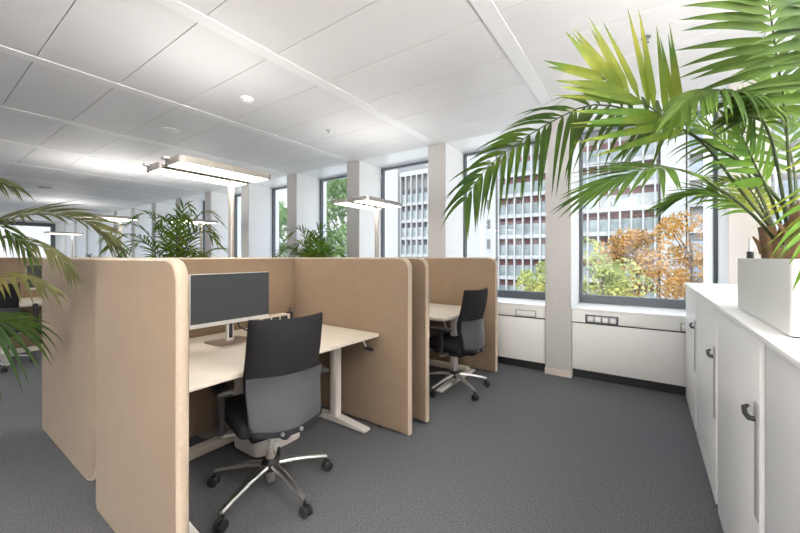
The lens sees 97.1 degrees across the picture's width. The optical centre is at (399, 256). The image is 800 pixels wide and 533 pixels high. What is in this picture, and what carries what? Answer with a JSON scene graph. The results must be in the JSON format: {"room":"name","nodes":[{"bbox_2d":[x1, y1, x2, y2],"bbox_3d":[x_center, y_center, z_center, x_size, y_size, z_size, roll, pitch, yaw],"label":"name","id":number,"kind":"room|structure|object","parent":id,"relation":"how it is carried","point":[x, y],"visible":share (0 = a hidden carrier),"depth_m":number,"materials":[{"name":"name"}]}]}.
{"room":"open-plan office","nodes":[
{"label":"open-plan office","id":0,"kind":"room"},
{"bbox_2d":[3,219,63,256],"bbox_3d":[-17.939,-0.158,12.823,0.100,3.020,9.630,0,0,35],"label":"wall","id":1,"kind":"structure","parent":0,"point":[59,227],"depth_m":16.10,"materials":[{"name":"paint"}]},
{"bbox_2d":[0,221,54,251],"bbox_3d":[-16.491,-0.378,14.813,0.070,2.260,2.950,0,0,35],"label":"window","id":2,"kind":"structure","parent":1,"relation":"in","point":[52,226],"depth_m":15.71,"materials":[{"name":"grey metal"}]},
{"bbox_2d":[64,222,73,256],"bbox_3d":[-14.714,-0.113,16.044,0.282,2.930,0.774,0,0,35],"label":"pillar","id":3,"kind":"structure","parent":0,"point":[67,228],"depth_m":15.76,"materials":[{"name":"paint"}]},
{"bbox_2d":[287,174,325,257],"bbox_3d":[-1.845,-0.113,7.034,0.282,2.930,0.774,0,0,35],"label":"pillar","id":4,"kind":"structure","parent":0,"point":[303,192],"depth_m":6.79,"materials":[{"name":"paint"}]},
{"bbox_2d":[0,350,723,532],"bbox_3d":[-7.822,1.427,5.740,24.600,0.150,9.630,0,0,35],"label":"floor","id":5,"kind":"structure","parent":0,"point":[537,451],"depth_m":2.23,"materials":[{"name":"carpet"}]},
{"bbox_2d":[0,283,35,372],"bbox_3d":[-4.925,0.832,4.275,0.712,1.040,0.709,0,0,34],"label":"office chair","id":6,"kind":"object","parent":5,"relation":"on","point":[11,304],"visible":0.49,"depth_m":4.21,"materials":[{"name":"fabric"}]},
{"bbox_2d":[0,297,41,365],"bbox_3d":[-4.855,0.975,5.157,1.030,0.755,1.460,0,0,35],"label":"desk","id":7,"kind":"object","parent":5,"relation":"on","point":[25,302],"visible":0.08,"depth_m":4.74,"materials":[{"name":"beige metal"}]},
{"bbox_2d":[26,265,41,297],"bbox_3d":[-5.086,0.354,5.185,0.250,0.485,0.570,0,0,35],"label":"monitor","id":8,"kind":"object","parent":7,"relation":"on","point":[37,271],"visible":0.16,"depth_m":5.00,"materials":[{"name":"black plastic"}]},
{"bbox_2d":[32,303,41,333],"bbox_3d":[-4.561,0.822,4.607,0.075,0.462,0.333,0,0,40],"label":"spine","id":9,"kind":"object","parent":7,"relation":"hanging from","point":[35,305],"visible":0.35,"depth_m":4.50,"materials":[{"name":"black plastic"}]},
{"bbox_2d":[0,257,115,349],"bbox_3d":[-5.296,0.678,5.473,0.055,1.347,1.490,0,0,35],"label":"screen","id":10,"kind":"object","parent":5,"relation":"on","point":[10,264],"visible":0.04,"depth_m":5.14,"materials":[{"name":"beige fabric"}]},
{"bbox_2d":[43,231,83,256],"bbox_3d":[-9.498,0.327,9.971,0.570,2.050,0.750,0,0,35],"label":"floor lamp","id":11,"kind":"object","parent":5,"relation":"on","point":[46,232],"visible":0.62,"depth_m":10.01,"materials":[{"name":"metal"}]},
{"bbox_2d":[42,258,97,480],"bbox_3d":[-2.230,0.678,2.385,1.330,1.347,0.050,0,0,35],"label":"screen","id":12,"kind":"object","parent":5,"relation":"on","point":[68,385],"visible":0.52,"depth_m":2.26,"materials":[{"name":"beige fabric"}]},
{"bbox_2d":[74,220,85,256],"bbox_3d":[-13.428,-0.113,15.143,0.282,2.930,0.774,0,0,35],"label":"pillar","id":13,"kind":"structure","parent":5,"relation":"on","point":[79,240],"depth_m":14.87,"materials":[{"name":"paint"}]},
{"bbox_2d":[86,220,98,256],"bbox_3d":[-12.141,-0.113,14.242,0.282,2.930,0.774,0,0,35],"label":"pillar","id":14,"kind":"structure","parent":5,"relation":"on","point":[92,238],"depth_m":13.97,"materials":[{"name":"paint"}]},
{"bbox_2d":[99,214,113,256],"bbox_3d":[-10.854,-0.113,13.341,0.282,2.930,0.774,0,0,35],"label":"pillar","id":15,"kind":"structure","parent":5,"relation":"on","point":[103,244],"depth_m":13.06,"materials":[{"name":"paint"}]},
{"bbox_2d":[77,214,138,253],"bbox_3d":[-4.997,0.327,6.026,0.570,2.050,0.750,0,0,35],"label":"floor lamp","id":16,"kind":"object","parent":5,"relation":"on","point":[120,219],"visible":0.31,"depth_m":6.04,"materials":[{"name":"metal"}]},
{"bbox_2d":[114,211,130,257],"bbox_3d":[-9.567,-0.113,12.440,0.282,2.930,0.774,0,0,35],"label":"pillar","id":17,"kind":"structure","parent":5,"relation":"on","point":[126,229],"depth_m":12.23,"materials":[{"name":"paint"}]},
{"bbox_2d":[131,207,151,257],"bbox_3d":[-8.280,-0.113,11.539,0.282,2.930,0.774,0,0,35],"label":"pillar","id":18,"kind":"structure","parent":5,"relation":"on","point":[144,221],"depth_m":11.29,"materials":[{"name":"paint"}]},
{"bbox_2d":[96,258,188,532],"bbox_3d":[-1.214,0.678,1.619,0.945,1.347,0.050,0,0,35],"label":"screen","id":19,"kind":"object","parent":5,"relation":"on","point":[142,304],"visible":1,"depth_m":1.52,"materials":[{"name":"beige fabric"}]},
{"bbox_2d":[152,203,175,256],"bbox_3d":[-6.993,-0.113,10.638,0.282,2.930,0.774,0,0,35],"label":"pillar","id":20,"kind":"structure","parent":5,"relation":"on","point":[161,209],"depth_m":10.38,"materials":[{"name":"paint"}]},
{"bbox_2d":[176,198,202,257],"bbox_3d":[-5.706,-0.113,9.737,0.282,2.930,0.774,0,0,35],"label":"pillar","id":21,"kind":"structure","parent":5,"relation":"on","point":[198,204],"depth_m":9.62,"materials":[{"name":"paint"}]},
{"bbox_2d":[169,217,217,251],"bbox_3d":[-3.916,0.327,6.612,0.570,2.050,0.750,0,0,35],"label":"floor lamp","id":22,"kind":"object","parent":5,"relation":"on","point":[196,220],"visible":0.35,"depth_m":6.66,"materials":[{"name":"metal"}]},
{"bbox_2d":[143,154,270,438],"bbox_3d":[-1.516,0.327,2.809,0.570,2.050,0.750,0,0,35],"label":"floor lamp","id":23,"kind":"object","parent":5,"relation":"on","point":[178,166],"visible":0.73,"depth_m":2.74,"materials":[{"name":"metal"}]},
{"bbox_2d":[151,169,244,185],"bbox_3d":[-1.637,-0.652,2.915,0.220,0.007,0.685,0,0,35],"label":"diffuser","id":24,"kind":"object","parent":23,"relation":"attached to","point":[166,172],"depth_m":2.85,"materials":[{"name":"white plastic"}]},
{"bbox_2d":[169,162,267,181],"bbox_3d":[-1.375,-0.652,2.731,0.220,0.007,0.685,0,0,35],"label":"diffuser","id":25,"kind":"object","parent":23,"relation":"attached to","point":[208,168],"depth_m":2.68,"materials":[{"name":"white plastic"}]},
{"bbox_2d":[205,191,240,257],"bbox_3d":[-4.419,-0.113,8.836,0.282,2.930,0.774,0,0,35],"label":"pillar","id":26,"kind":"structure","parent":5,"relation":"on","point":[218,202],"depth_m":8.62,"materials":[{"name":"paint"}]},
{"bbox_2d":[178,258,293,437],"bbox_3d":[-1.455,0.678,2.783,0.055,1.347,1.490,0,0,35],"label":"screen","id":27,"kind":"object","parent":5,"relation":"on","point":[202,402],"visible":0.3,"depth_m":2.82,"materials":[{"name":"beige fabric"}]},
{"bbox_2d":[241,184,278,257],"bbox_3d":[-3.132,-0.113,7.935,0.282,2.930,0.774,0,0,35],"label":"pillar","id":28,"kind":"structure","parent":5,"relation":"on","point":[256,200],"depth_m":7.74,"materials":[{"name":"paint"}]},
{"bbox_2d":[234,377,299,458],"bbox_3d":[-0.965,1.072,2.580,0.330,0.560,0.390,0,0,35],"label":"pedestal","id":29,"kind":"object","parent":5,"relation":"on","point":[257,450],"visible":0.18,"depth_m":2.43,"materials":[{"name":"white metal"}]},
{"bbox_2d":[207,312,332,532],"bbox_3d":[-0.732,0.832,2.061,0.709,1.040,0.712,0,0,-40],"label":"office chair","id":30,"kind":"object","parent":5,"relation":"on","point":[280,398],"visible":0.97,"depth_m":1.83,"materials":[{"name":"black fabric"}]},
{"bbox_2d":[189,324,378,532],"bbox_3d":[-1.005,0.975,2.462,1.030,0.755,1.460,0,0,35],"label":"desk","id":31,"kind":"object","parent":5,"relation":"on","point":[209,365],"visible":0.44,"depth_m":2.41,"materials":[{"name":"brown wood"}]},
{"bbox_2d":[189,272,268,347],"bbox_3d":[-1.182,0.354,2.478,0.250,0.485,0.570,0,0,35],"label":"monitor","id":32,"kind":"object","parent":31,"relation":"on","point":[228,299],"visible":0.94,"depth_m":2.43,"materials":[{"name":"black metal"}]},
{"bbox_2d":[255,313,289,319],"bbox_3d":[-1.090,0.547,3.009,0.103,0.100,0.300,0,0,35],"label":"box","id":33,"kind":"object","parent":31,"relation":"on","point":[278,315],"visible":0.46,"depth_m":3.01,"materials":[{"name":"beige paint"}]},
{"bbox_2d":[286,307,292,317],"bbox_3d":[-0.990,0.524,3.167,0.054,0.146,0.056,0,0,35],"label":"outlet","id":34,"kind":"object","parent":31,"relation":"on","point":[289,311],"visible":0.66,"depth_m":3.15,"materials":[{"name":"black plastic"}]},
{"bbox_2d":[294,258,411,434],"bbox_3d":[-0.477,0.678,3.041,1.370,1.347,0.055,0,0,35],"label":"screen","id":35,"kind":"object","parent":5,"relation":"on","point":[374,295],"visible":0.65,"depth_m":2.85,"materials":[{"name":"beige fabric"}]},
{"bbox_2d":[329,257,399,257],"bbox_3d":[-0.422,0.678,4.257,0.055,1.347,1.450,0,0,35],"label":"screen","id":36,"kind":"object","parent":5,"relation":"on","point":[329,257],"visible":0.03,"depth_m":4.23,"materials":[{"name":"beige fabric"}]},
{"bbox_2d":[332,196,401,256],"bbox_3d":[-0.404,0.327,4.409,0.570,2.050,0.750,0,0,35],"label":"floor lamp","id":37,"kind":"object","parent":5,"relation":"on","point":[361,202],"visible":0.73,"depth_m":4.36,"materials":[{"name":"metal"}]},
{"bbox_2d":[337,202,380,209],"bbox_3d":[-0.525,-0.652,4.515,0.220,0.007,0.685,0,0,35],"label":"diffuser","id":38,"kind":"object","parent":37,"relation":"attached to","point":[349,204],"depth_m":4.45,"materials":[{"name":"white plastic"}]},
{"bbox_2d":[354,200,399,207],"bbox_3d":[-0.263,-0.652,4.332,0.220,0.007,0.685,0,0,35],"label":"diffuser","id":39,"kind":"object","parent":37,"relation":"attached to","point":[379,203],"depth_m":4.29,"materials":[{"name":"white plastic"}]},
{"bbox_2d":[313,257,428,421],"bbox_3d":[-0.331,0.678,3.250,1.370,1.347,0.055,0,0,35],"label":"screen","id":40,"kind":"object","parent":5,"relation":"on","point":[420,266],"visible":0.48,"depth_m":2.87,"materials":[{"name":"beige fabric"}]},
{"bbox_2d":[400,257,496,371],"bbox_3d":[0.561,0.678,4.506,1.390,1.347,0.055,0,0,35],"label":"screen","id":41,"kind":"object","parent":5,"relation":"on","point":[449,277],"visible":0.52,"depth_m":4.28,"materials":[{"name":"beige fabric"}]},
{"bbox_2d":[429,303,474,392],"bbox_3d":[0.244,0.975,4.114,1.140,0.755,0.920,0,0,35],"label":"desk","id":42,"kind":"object","parent":5,"relation":"on","point":[437,312],"visible":0.35,"depth_m":3.78,"materials":[{"name":"brown wood"}]},
{"bbox_2d":[429,287,489,400],"bbox_3d":[0.540,0.832,3.623,0.716,1.040,0.700,0,0,43],"label":"office chair","id":43,"kind":"object","parent":5,"relation":"on","point":[470,340],"visible":0.95,"depth_m":3.40,"materials":[{"name":"black fabric"}]},
{"bbox_2d":[497,297,544,370],"bbox_3d":[1.324,0.960,4.714,1.290,0.785,0.554,0,0,35],"label":"radiator cover","id":44,"kind":"object","parent":5,"relation":"on","point":[520,322],"visible":0.52,"depth_m":4.30,"materials":[{"name":"white metal"}]},
{"bbox_2d":[572,302,685,395],"bbox_3d":[2.611,0.960,3.812,1.291,0.785,0.556,0,0,35],"label":"radiator cover","id":45,"kind":"object","parent":5,"relation":"on","point":[635,346],"visible":0.84,"depth_m":3.66,"materials":[{"name":"white metal"}]},
{"bbox_2d":[686,286,696,431],"bbox_3d":[2.634,0.808,2.868,0.494,1.088,0.880,0,0,35],"label":"storage cabinet","id":46,"kind":"object","parent":5,"relation":"on","point":[691,296],"visible":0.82,"depth_m":2.92,"materials":[{"name":"grey"}]},
{"bbox_2d":[697,294,717,504],"bbox_3d":[2.104,0.808,2.110,0.494,1.088,0.950,0,0,35],"label":"storage cabinet","id":47,"kind":"object","parent":5,"relation":"on","point":[707,314],"visible":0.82,"depth_m":2.11,"materials":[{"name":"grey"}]},
{"bbox_2d":[718,310,764,532],"bbox_3d":[1.570,0.808,1.348,0.494,1.088,0.890,0,0,35],"label":"storage cabinet","id":48,"kind":"object","parent":5,"relation":"on","point":[741,356],"visible":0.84,"depth_m":1.39,"materials":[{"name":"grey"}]},
{"bbox_2d":[765,345,799,532],"bbox_3d":[1.048,0.808,0.603,0.494,1.088,0.910,0,0,35],"label":"storage cabinet","id":49,"kind":"object","parent":5,"relation":"on","point":[782,379],"visible":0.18,"depth_m":0.96,"materials":[{"name":"grey"}]},
{"bbox_3d":[-2.748,1.142,1.863,0.380,0.420,0.380,0,0,35],"label":"planter","id":50,"kind":"object","parent":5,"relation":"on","visible":0},
{"bbox_2d":[0,178,131,406],"bbox_3d":[-2.144,0.259,1.925,1.342,1.446,0.604,0,0,-14],"label":"potted palm","id":51,"kind":"object","parent":50,"relation":"in","point":[11,319],"visible":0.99,"depth_m":1.90,"materials":[{"name":"green plant"}]},
{"bbox_3d":[-2.997,1.122,4.699,0.440,0.460,0.440,0,0,35],"label":"planter","id":52,"kind":"object","parent":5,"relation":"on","visible":0},
{"bbox_2d":[97,198,237,257],"bbox_3d":[-2.869,0.098,4.720,1.930,1.693,1.769,0,0,38],"label":"potted palm","id":53,"kind":"object","parent":52,"relation":"in","point":[168,247],"visible":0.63,"depth_m":4.56,"materials":[{"name":"green plant"}]},
{"bbox_3d":[-1.390,1.122,5.686,0.440,0.460,0.440,0,0,35],"label":"planter","id":54,"kind":"object","parent":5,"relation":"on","visible":0},
{"bbox_2d":[273,221,350,257],"bbox_3d":[-1.448,0.194,5.705,1.428,1.500,1.591,0,0,-11],"label":"potted palm","id":55,"kind":"object","parent":54,"relation":"in","point":[321,250],"visible":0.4,"depth_m":5.55,"materials":[{"name":"green plant"}]},
{"bbox_3d":[0.521,0.808,-0.151,0.494,1.088,0.910,0,0,35],"label":"storage cabinet","id":56,"kind":"object","parent":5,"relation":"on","visible":0},
{"bbox_2d":[684,282,799,369],"bbox_3d":[1.585,0.253,1.341,0.482,0.021,4.595,0,0,35],"label":"cabinet top","id":57,"kind":"object","parent":56,"relation":"on","point":[724,297],"visible":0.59,"depth_m":1.34,"materials":[{"name":"white laminate"}]},
{"bbox_2d":[738,258,799,338],"bbox_3d":[1.546,0.124,1.249,0.400,0.236,0.760,0,0,35],"label":"planter","id":58,"kind":"object","parent":57,"relation":"on","point":[765,286],"visible":0.98,"depth_m":1.20,"materials":[{"name":"white"}]},
{"bbox_2d":[441,0,799,290],"bbox_3d":[1.109,-0.560,1.568,1.314,1.327,1.343,0,0,-32],"label":"potted palm","id":59,"kind":"object","parent":58,"relation":"in","point":[754,54],"visible":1,"depth_m":1.36,"materials":[{"name":"green plant"}]},
{"bbox_2d":[747,239,753,257],"bbox_3d":[1.597,-0.015,1.610,0.024,0.130,0.024,0,0,35],"label":"gauge","id":60,"kind":"object","parent":58,"relation":"in","point":[750,254],"visible":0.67,"depth_m":1.60,"materials":[{"name":"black plastic"}]},
{"bbox_2d":[347,161,386,256],"bbox_3d":[-0.559,-0.113,6.132,0.282,2.930,0.774,0,0,35],"label":"pillar","id":61,"kind":"structure","parent":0,"point":[363,179],"depth_m":5.88,"materials":[{"name":"paint"}]},
{"bbox_2d":[0,0,798,222],"bbox_3d":[-7.837,-1.580,5.718,24.600,0.024,9.682,0,0,35],"label":"ceiling","id":62,"kind":"structure","parent":0,"point":[435,67],"depth_m":3.12,"materials":[{"name":"metal"}]},
{"bbox_2d":[38,186,51,188],"bbox_3d":[-7.959,-1.553,7.917,0.220,0.030,0.220,0,0,35],"label":"ceiling speaker","id":63,"kind":"object","parent":62,"relation":"attached to","point":[42,187],"visible":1,"depth_m":7.85,"materials":[{"name":"grey"}]},
{"bbox_2d":[0,201,114,211],"bbox_3d":[-12.342,-1.575,8.477,0.114,0.026,8.930,0,0,35],"label":"trim","id":64,"kind":"structure","parent":62,"relation":"attached to","point":[0,201],"depth_m":10.71,"materials":[{"name":"white metal"}]},
{"bbox_2d":[0,195,132,207],"bbox_3d":[-11.055,-1.575,7.576,0.114,0.026,8.930,0,0,35],"label":"trim","id":65,"kind":"structure","parent":62,"relation":"attached to","point":[0,195],"depth_m":9.94,"materials":[{"name":"white metal"}]},
{"bbox_2d":[0,139,146,167],"bbox_3d":[-5.907,-1.575,3.972,0.114,0.026,8.930,0,0,35],"label":"trim","id":66,"kind":"structure","parent":62,"relation":"attached to","point":[1,140],"depth_m":5.28,"materials":[{"name":"white metal"}]},
{"bbox_2d":[5,187,153,203],"bbox_3d":[-9.768,-1.575,6.675,0.114,0.026,8.930,0,0,35],"label":"trim","id":67,"kind":"structure","parent":62,"relation":"attached to","point":[5,187],"depth_m":9.06,"materials":[{"name":"white metal"}]},
{"bbox_2d":[0,176,177,198],"bbox_3d":[-8.481,-1.575,5.774,0.114,0.026,8.930,0,0,35],"label":"trim","id":68,"kind":"structure","parent":62,"relation":"attached to","point":[0,176],"depth_m":7.82,"materials":[{"name":"white metal"}]},
{"bbox_2d":[0,161,206,192],"bbox_3d":[-7.194,-1.575,4.873,0.114,0.026,8.930,0,0,35],"label":"trim","id":69,"kind":"structure","parent":62,"relation":"attached to","point":[0,161],"depth_m":6.76,"materials":[{"name":"white metal"}]},
{"bbox_2d":[0,105,293,174],"bbox_3d":[-4.620,-1.575,3.071,0.114,0.026,8.930,0,0,35],"label":"trim","id":70,"kind":"structure","parent":62,"relation":"attached to","point":[1,106],"depth_m":4.58,"materials":[{"name":"white metal"}]},
{"bbox_2d":[160,127,179,133],"bbox_3d":[-2.841,-1.561,4.364,0.200,0.014,0.200,0,0,35],"label":"ceiling speaker","id":71,"kind":"object","parent":62,"relation":"attached to","point":[165,129],"visible":1,"depth_m":4.34,"materials":[{"name":"white plastic"}]},
{"bbox_2d":[0,45,354,162],"bbox_3d":[-3.334,-1.575,2.169,0.114,0.026,8.930,0,0,35],"label":"trim","id":72,"kind":"structure","parent":62,"relation":"attached to","point":[4,49],"depth_m":3.39,"materials":[{"name":"white metal"}]},
{"bbox_2d":[240,95,253,103],"bbox_3d":[-1.511,-1.545,3.486,0.124,0.046,0.124,0,0,35],"label":"smoke detector","id":73,"kind":"object","parent":62,"relation":"attached to","point":[246,99],"visible":1,"depth_m":3.45,"materials":[{"name":"white plastic"}]},
{"bbox_2d":[154,0,439,145],"bbox_3d":[-2.047,-1.575,1.268,0.114,0.026,8.930,0,0,35],"label":"trim","id":74,"kind":"structure","parent":62,"relation":"attached to","point":[177,6],"depth_m":2.78,"materials":[{"name":"white metal"}]},
{"bbox_2d":[469,0,560,120],"bbox_3d":[-0.760,-1.575,0.367,0.114,0.026,8.930,0,0,35],"label":"trim","id":75,"kind":"structure","parent":62,"relation":"attached to","point":[487,10],"depth_m":2.64,"materials":[{"name":"white metal"}]},
{"bbox_2d":[641,35,650,43],"bbox_3d":[1.755,-1.547,2.519,0.060,0.042,0.060,0,0,35],"label":"sprinkler","id":76,"kind":"object","parent":62,"relation":"attached to","point":[646,36],"visible":0.37,"depth_m":2.51,"materials":[{"name":"grey metal"}]},
{"bbox_2d":[740,18,779,81],"bbox_3d":[0.527,-1.575,-0.534,0.114,0.026,8.930,0,0,35],"label":"trim","id":77,"kind":"structure","parent":62,"relation":"attached to","point":[775,19],"depth_m":2.46,"materials":[{"name":"white"}]},
{"bbox_2d":[428,143,467,256],"bbox_3d":[0.728,-0.113,5.231,0.282,2.930,0.774,0,0,35],"label":"pillar","id":78,"kind":"structure","parent":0,"point":[445,161],"depth_m":4.95,"materials":[{"name":"paint"}]},
{"bbox_2d":[545,117,579,377],"bbox_3d":[2.015,-0.113,4.330,0.282,2.930,0.774,0,0,35],"label":"pillar","id":79,"kind":"structure","parent":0,"point":[561,234],"depth_m":4.03,"materials":[{"name":"paint"}]},
{"bbox_2d":[703,78,770,283],"bbox_3d":[3.586,-0.158,3.835,0.282,3.420,1.764,0,0,35],"label":"wall","id":80,"kind":"structure","parent":0,"point":[735,230],"depth_m":3.19,"materials":[{"name":"paint"}]},
{"bbox_3d":[-5.095,0.972,9.635,24.600,0.760,0.120,0,0,35],"label":"wall","id":81,"kind":"structure","parent":0,"visible":0},
{"bbox_2d":[203,201,204,253],"bbox_3d":[-4.930,-0.493,9.476,1.299,2.120,0.070,0,0,35],"label":"window","id":82,"kind":"structure","parent":81,"relation":"in","point":[203,201],"depth_m":9.82,"materials":[{"name":"grey metal"}]},
{"bbox_2d":[234,194,240,257],"bbox_3d":[-3.643,-0.493,8.575,1.299,2.120,0.070,0,0,35],"label":"window","id":83,"kind":"structure","parent":81,"relation":"in","point":[235,196],"depth_m":8.92,"materials":[{"name":"grey metal"}]},
{"bbox_2d":[272,186,286,257],"bbox_3d":[-2.356,-0.493,7.674,1.299,2.120,0.070,0,0,35],"label":"window","id":84,"kind":"structure","parent":81,"relation":"in","point":[284,187],"depth_m":8.01,"materials":[{"name":"grey metal"}]},
{"bbox_2d":[320,175,346,239],"bbox_3d":[-1.069,-0.493,6.773,1.299,2.120,0.070,0,0,35],"label":"window","id":85,"kind":"structure","parent":81,"relation":"in","point":[345,176],"depth_m":7.10,"materials":[{"name":"grey metal"}]},
{"bbox_2d":[381,160,427,256],"bbox_3d":[0.218,-0.493,5.872,1.299,2.120,0.070,0,0,35],"label":"window","id":86,"kind":"structure","parent":81,"relation":"in","point":[383,170],"depth_m":6.21,"materials":[{"name":"grey metal"}]},
{"bbox_2d":[463,141,544,299],"bbox_3d":[1.505,-0.493,4.971,1.299,2.120,0.070,0,0,35],"label":"window","id":87,"kind":"structure","parent":81,"relation":"in","point":[500,293],"depth_m":4.96,"materials":[{"name":"grey metal"}]},
{"bbox_2d":[579,109,717,308],"bbox_3d":[2.792,-0.493,4.070,1.299,2.120,0.070,0,0,35],"label":"window","id":88,"kind":"structure","parent":81,"relation":"in","point":[584,298],"depth_m":4.11,"materials":[{"name":"grey metal"}]},
{"label":"outside","id":89,"kind":"structure","parent":0,"visible":0},
{"bbox_3d":[19.992,8.452,80.855,220.000,0.200,144.600,0,0,35],"label":"ground","id":90,"kind":"structure","parent":89,"visible":0},
{"bbox_2d":[279,201,286,257],"bbox_3d":[-12.811,0.999,35.125,6.490,14.714,7.637,0,0,35],"label":"tree","id":91,"kind":"object","parent":90,"relation":"on","point":[282,210],"visible":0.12,"depth_m":34.41,"materials":[{"name":"green plant"}]},
{"bbox_2d":[279,237,346,257],"bbox_3d":[-35.146,1.352,113.690,48.000,14.000,14.060,0,0,35],"label":"apartment block","id":92,"kind":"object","parent":90,"relation":"on","point":[281,241],"visible":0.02,"depth_m":100.32,"materials":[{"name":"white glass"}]},
{"bbox_2d":[326,178,346,256],"bbox_3d":[-4.962,0.693,29.079,6.864,15.327,7.288,0,0,3],"label":"tree","id":93,"kind":"object","parent":90,"relation":"on","point":[335,188],"visible":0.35,"depth_m":27.18,"materials":[{"name":"green plant"}]},
{"bbox_2d":[387,164,427,256],"bbox_3d":[0.834,-6.148,76.813,5.250,29.000,12.000,0,0,35],"label":"stair tower","id":94,"kind":"structure","parent":90,"relation":"on","point":[393,179],"depth_m":71.14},
{"bbox_2d":[399,168,427,256],"bbox_3d":[9.810,-4.248,72.329,14.300,25.200,14.250,0,0,35],"label":"office building","id":95,"kind":"structure","parent":90,"relation":"on","point":[413,184],"depth_m":69.07,"materials":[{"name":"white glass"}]},
{"bbox_2d":[468,153,500,288],"bbox_3d":[17.168,-8.648,65.358,5.350,34.000,12.030,0,0,35],"label":"stair tower","id":96,"kind":"structure","parent":90,"relation":"on","point":[484,243],"depth_m":59.92,"materials":[{"name":"white concrete"}]},
{"bbox_2d":[515,261,544,299],"bbox_3d":[9.667,4.309,26.122,3.648,8.102,3.553,0,0,-26],"label":"tree","id":97,"kind":"object","parent":90,"relation":"on","point":[537,285],"visible":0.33,"depth_m":25.55,"materials":[{"name":"green plant"}]},
{"bbox_2d":[498,129,657,307],"bbox_3d":[29.347,-5.398,58.649,22.000,27.500,14.250,0,0,35],"label":"office building","id":98,"kind":"structure","parent":90,"relation":"on","point":[521,227],"depth_m":52.08,"materials":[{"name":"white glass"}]},
{"bbox_2d":[581,235,656,304],"bbox_3d":[12.302,3.487,20.992,4.398,9.744,3.832,0,0,-10],"label":"tree","id":99,"kind":"object","parent":90,"relation":"on","point":[618,285],"visible":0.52,"depth_m":20.80,"materials":[{"name":"green plant"}]},
{"bbox_2d":[594,228,676,305],"bbox_3d":[15.503,3.193,23.327,4.736,10.331,4.386,0,0,35],"label":"tree","id":100,"kind":"object","parent":90,"relation":"on","point":[625,244],"visible":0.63,"depth_m":22.86,"materials":[{"name":"orange plant"}]},
{"bbox_2d":[658,126,685,308],"bbox_3d":[38.597,-8.148,50.371,2.550,33.000,12.000,0,0,35],"label":"stair tower","id":101,"kind":"structure","parent":90,"relation":"on","point":[666,148],"depth_m":45.48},
{"bbox_2d":[654,210,702,299],"bbox_3d":[21.793,2.466,26.401,4.718,11.784,5.792,0,0,35],"label":"tree","id":102,"kind":"object","parent":90,"relation":"on","point":[681,277],"visible":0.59,"depth_m":26.21,"materials":[{"name":"orange plant"}]},
{"bbox_2d":[686,104,799,282],"bbox_3d":[52.078,-7.148,42.732,28.100,31.000,14.250,0,0,35],"label":"office building","id":103,"kind":"structure","parent":90,"relation":"on","point":[696,166],"depth_m":44.62,"materials":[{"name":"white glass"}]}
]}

